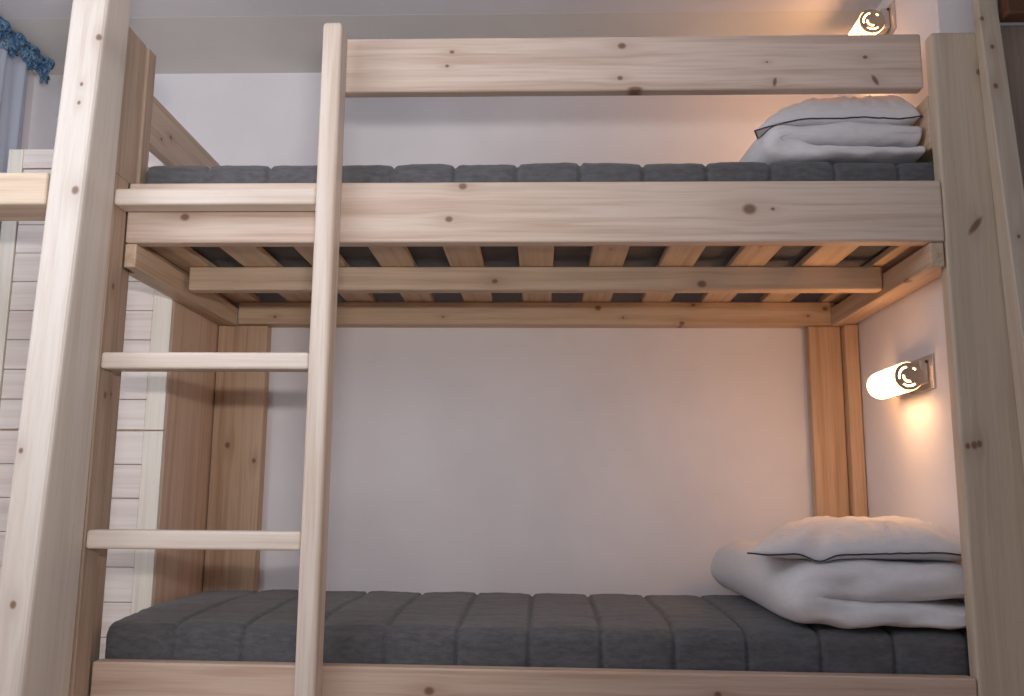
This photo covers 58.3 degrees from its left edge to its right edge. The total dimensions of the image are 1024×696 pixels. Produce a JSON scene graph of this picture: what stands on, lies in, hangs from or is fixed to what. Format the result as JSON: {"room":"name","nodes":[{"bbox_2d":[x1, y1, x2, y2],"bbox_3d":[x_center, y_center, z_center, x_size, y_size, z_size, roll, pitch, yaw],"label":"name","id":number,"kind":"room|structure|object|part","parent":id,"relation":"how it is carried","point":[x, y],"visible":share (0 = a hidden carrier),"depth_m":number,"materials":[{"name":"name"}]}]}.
{"room":"hostel dormitory room","nodes":[
{"label":"hostel dormitory room","id":0,"kind":"room"},
{"bbox_2d":[21,70,34,148],"bbox_3d":[-1.844,-0.144,1.261,0.120,2.325,3.749,0,-9,2],"label":"wall","id":1,"kind":"structure","parent":0,"point":[30,82],"depth_m":3.25,"materials":[{"name":"white paint"}]},
{"bbox_2d":[27,73,837,596],"bbox_3d":[0.276,0.178,3.102,4.200,2.325,0.120,0,-9,2],"label":"wall","id":2,"kind":"structure","parent":0,"point":[532,461],"depth_m":3.04,"materials":[{"name":"white paint"}]},
{"bbox_2d":[2,10,865,74],"bbox_3d":[-0.298,-1.012,3.062,2.848,0.001,0.386,0,-9,2],"label":"trim","id":3,"kind":"structure","parent":2,"relation":"attached to","point":[231,44],"depth_m":2.96,"materials":[{"name":"paint"}]},
{"bbox_2d":[0,0,1023,73],"bbox_3d":[0.215,-1.339,1.450,4.220,0.124,3.860,0,-9,2],"label":"ceiling","id":4,"kind":"structure","parent":0,"point":[9,9],"depth_m":2.82,"materials":[{"name":"paint"}]},
{"bbox_2d":[0,17,54,234],"bbox_3d":[-1.628,-0.513,2.721,0.053,1.135,0.860,0,-9,2],"label":"curtain","id":5,"kind":"object","parent":4,"relation":"hanging from","point":[14,65],"visible":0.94,"depth_m":2.98,"materials":[{"name":"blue fabric"}]},
{"bbox_3d":[-1.635,-0.478,2.733,0.035,1.070,0.556,0,-9,2],"label":"sheer panel","id":6,"kind":"part","parent":5,"relation":"part of","materials":[{"name":"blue fabric"}]},
{"bbox_3d":[-1.619,-1.006,2.880,0.046,0.110,0.660,0,-9,2],"label":"crochet trim","id":7,"kind":"part","parent":5,"relation":"part of","materials":[{"name":"blue fabric"}]},
{"bbox_2d":[837,0,974,628],"bbox_3d":[1.161,0.104,2.619,0.100,2.325,0.799,0,-9,2],"label":"wall","id":8,"kind":"structure","parent":0,"point":[909,447],"depth_m":2.52,"materials":[{"name":"white paint"}]},
{"bbox_2d":[847,0,895,34],"bbox_3d":[1.068,-0.949,2.782,0.100,0.096,0.239,0,-9,2],"label":"wall lamp","id":9,"kind":"object","parent":8,"relation":"attached to","point":[871,21],"visible":0.62,"depth_m":2.68,"materials":[{"name":"white glass"}]},
{"bbox_3d":[1.114,-0.958,2.742,0.005,0.092,0.160,0,-9,2],"label":"wall plate","id":10,"kind":"part","parent":9,"relation":"part of","materials":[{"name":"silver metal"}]},
{"bbox_2d":[867,353,935,398],"bbox_3d":[1.057,0.081,2.510,0.100,0.096,0.239,0,-9,2],"label":"wall lamp","id":11,"kind":"object","parent":8,"relation":"attached to","point":[917,376],"visible":1,"depth_m":2.42,"materials":[{"name":"white glass"}]},
{"bbox_3d":[1.103,0.072,2.470,0.005,0.092,0.160,0,-9,2],"label":"wall plate","id":12,"kind":"part","parent":11,"relation":"part of","materials":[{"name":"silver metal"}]},
{"bbox_3d":[0.257,1.045,1.047,4.100,0.060,3.850,0,-9,2],"label":"floor","id":13,"kind":"structure","parent":0,"visible":0},
{"bbox_2d":[0,149,220,658],"bbox_3d":[-1.264,0.352,2.841,0.538,1.873,0.428,0,-9,2],"label":"wardrobe","id":14,"kind":"object","parent":13,"relation":"on","point":[162,463],"visible":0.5,"depth_m":2.69,"materials":[{"name":"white wood"}]},
{"bbox_3d":[-1.277,0.712,2.575,0.430,0.955,0.014,0,-9,2],"label":"door","id":15,"kind":"part","parent":14,"relation":"part of","materials":[{"name":"white wood"}]},
{"bbox_3d":[-1.270,-0.153,2.719,0.430,0.787,0.014,0,-9,2],"label":"door","id":16,"kind":"part","parent":14,"relation":"part of","materials":[{"name":"white wood"}]},
{"bbox_3d":[-1.269,-0.574,2.787,0.432,0.060,0.017,0,-9,2],"label":"rail","id":17,"kind":"part","parent":14,"relation":"part of","materials":[{"name":"white wood"}]},
{"bbox_2d":[0,0,1023,695],"bbox_3d":[0.083,0.073,2.477,2.255,2.325,1.156,0,-9,2],"label":"bunk bed","id":18,"kind":"object","parent":13,"relation":"on","point":[104,226],"visible":0.89,"depth_m":2.26,"materials":[{"name":"brown wood"}]},
{"bbox_2d":[0,172,50,220],"bbox_3d":[-1.409,-0.360,2.199,0.668,0.078,0.135,0,-9,2],"label":"bed rail","id":19,"kind":"object","parent":18,"relation":"attached to","point":[23,196],"visible":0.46,"depth_m":2.13,"materials":[{"name":"beige wood"}]},
{"bbox_3d":[-1.012,-0.005,2.057,0.092,2.325,0.232,0,-9,2],"label":"ladder post","id":20,"kind":"part","parent":18,"relation":"part of","materials":[{"name":"beige wood"}]},
{"bbox_3d":[-0.993,0.185,2.225,0.056,2.004,0.160,0,-9,2],"label":"corner post","id":21,"kind":"part","parent":18,"relation":"part of","materials":[{"name":"brown wood"}]},
{"bbox_3d":[-0.941,-0.168,2.672,0.029,0.060,0.775,0,-9,2],"label":"rail","id":22,"kind":"part","parent":18,"relation":"part of","materials":[{"name":"brown wood"}]},
{"bbox_3d":[-0.973,-0.195,2.756,0.038,0.130,0.762,0,-9,2],"label":"rail","id":23,"kind":"part","parent":18,"relation":"part of","materials":[{"name":"brown wood"}]},
{"bbox_3d":[-0.904,0.619,2.980,0.166,1.399,0.048,0,-9,2],"label":"corner post","id":24,"kind":"part","parent":18,"relation":"part of","materials":[{"name":"brown wood"}]},
{"bbox_3d":[0.035,0.818,2.104,2.021,0.161,0.044,0,-9,2],"label":"rail","id":25,"kind":"part","parent":18,"relation":"part of","materials":[{"name":"brown wood"}]},
{"bbox_3d":[0.043,-0.334,2.295,2.023,0.156,0.044,0,-9,2],"label":"rail","id":26,"kind":"part","parent":18,"relation":"part of","materials":[{"name":"brown wood"}]},
{"bbox_3d":[0.073,-0.110,3.059,1.971,0.075,0.070,0,-9,2],"label":"rail","id":27,"kind":"part","parent":18,"relation":"part of","materials":[{"name":"brown wood"}]},
{"bbox_2d":[105,589,969,675],"bbox_3d":[0.070,0.794,2.494,2.064,0.195,0.713,0,-9,2],"label":"mattress","id":28,"kind":"object","parent":18,"relation":"on","point":[617,631],"visible":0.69,"depth_m":2.18,"materials":[{"name":"grey fabric"}]},
{"bbox_2d":[711,541,965,628],"bbox_3d":[0.851,0.626,2.488,0.507,0.176,0.724,0,-9,2],"label":"duvet","id":29,"kind":"object","parent":28,"relation":"on","point":[862,592],"visible":0.9,"depth_m":2.15,"materials":[{"name":"white fabric"}]},
{"bbox_2d":[747,516,961,562],"bbox_3d":[0.834,0.498,2.431,0.537,0.109,0.530,0,-9,2],"label":"pillow","id":30,"kind":"object","parent":29,"relation":"on","point":[819,539],"visible":0.98,"depth_m":2.20,"materials":[{"name":"white fabric"}]},
{"bbox_2d":[146,161,934,266],"bbox_3d":[0.083,-0.332,2.698,2.054,0.191,0.745,0,-9,2],"label":"mattress","id":31,"kind":"object","parent":18,"relation":"on","point":[493,256],"visible":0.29,"depth_m":2.36,"materials":[{"name":"grey fabric"}]},
{"bbox_2d":[739,121,925,165],"bbox_3d":[0.848,-0.480,2.693,0.441,0.109,0.730,0,-9,2],"label":"duvet","id":32,"kind":"object","parent":31,"relation":"on","point":[848,141],"visible":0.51,"depth_m":2.34,"materials":[{"name":"white fabric"}]},
{"bbox_2d":[754,95,922,138],"bbox_3d":[0.846,-0.592,2.568,0.431,0.140,0.416,0,-9,2],"label":"pillow","id":33,"kind":"object","parent":32,"relation":"on","point":[887,109],"visible":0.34,"depth_m":2.38,"materials":[{"name":"white fabric"}]},
{"bbox_3d":[0.297,-0.736,2.397,1.514,0.150,0.040,0,-9,2],"label":"guard rail","id":34,"kind":"part","parent":18,"relation":"part of","materials":[{"name":"brown wood"}]},
{"bbox_3d":[1.042,0.620,2.900,0.148,1.399,0.084,0,-9,2],"label":"corner post","id":35,"kind":"part","parent":18,"relation":"part of","materials":[{"name":"brown wood"}]},
{"bbox_3d":[1.087,-0.177,2.667,0.042,0.094,0.802,0,-9,2],"label":"rail","id":36,"kind":"part","parent":18,"relation":"part of","materials":[{"name":"brown wood"}]},
{"bbox_3d":[1.045,-0.164,2.608,0.033,0.060,0.775,0,-9,2],"label":"rail","id":37,"kind":"part","parent":18,"relation":"part of","materials":[{"name":"brown wood"}]},
{"bbox_3d":[1.126,0.193,2.172,0.150,2.003,0.044,0,-9,2],"label":"corner post","id":38,"kind":"part","parent":18,"relation":"part of","materials":[{"name":"brown wood"}]},
{"bbox_2d":[972,0,1023,472],"bbox_3d":[1.547,0.025,2.127,0.796,2.325,0.156,0,-9,2],"label":"bunk","id":39,"kind":"object","parent":13,"relation":"on","point":[1000,49],"visible":1,"depth_m":2.23,"materials":[{"name":"beige wood"}]},
{"bbox_3d":[1.588,-0.894,2.285,0.728,0.149,0.049,0,-9,2],"label":"rail","id":40,"kind":"part","parent":39,"relation":"part of","materials":[{"name":"brown wood"}]}
]}

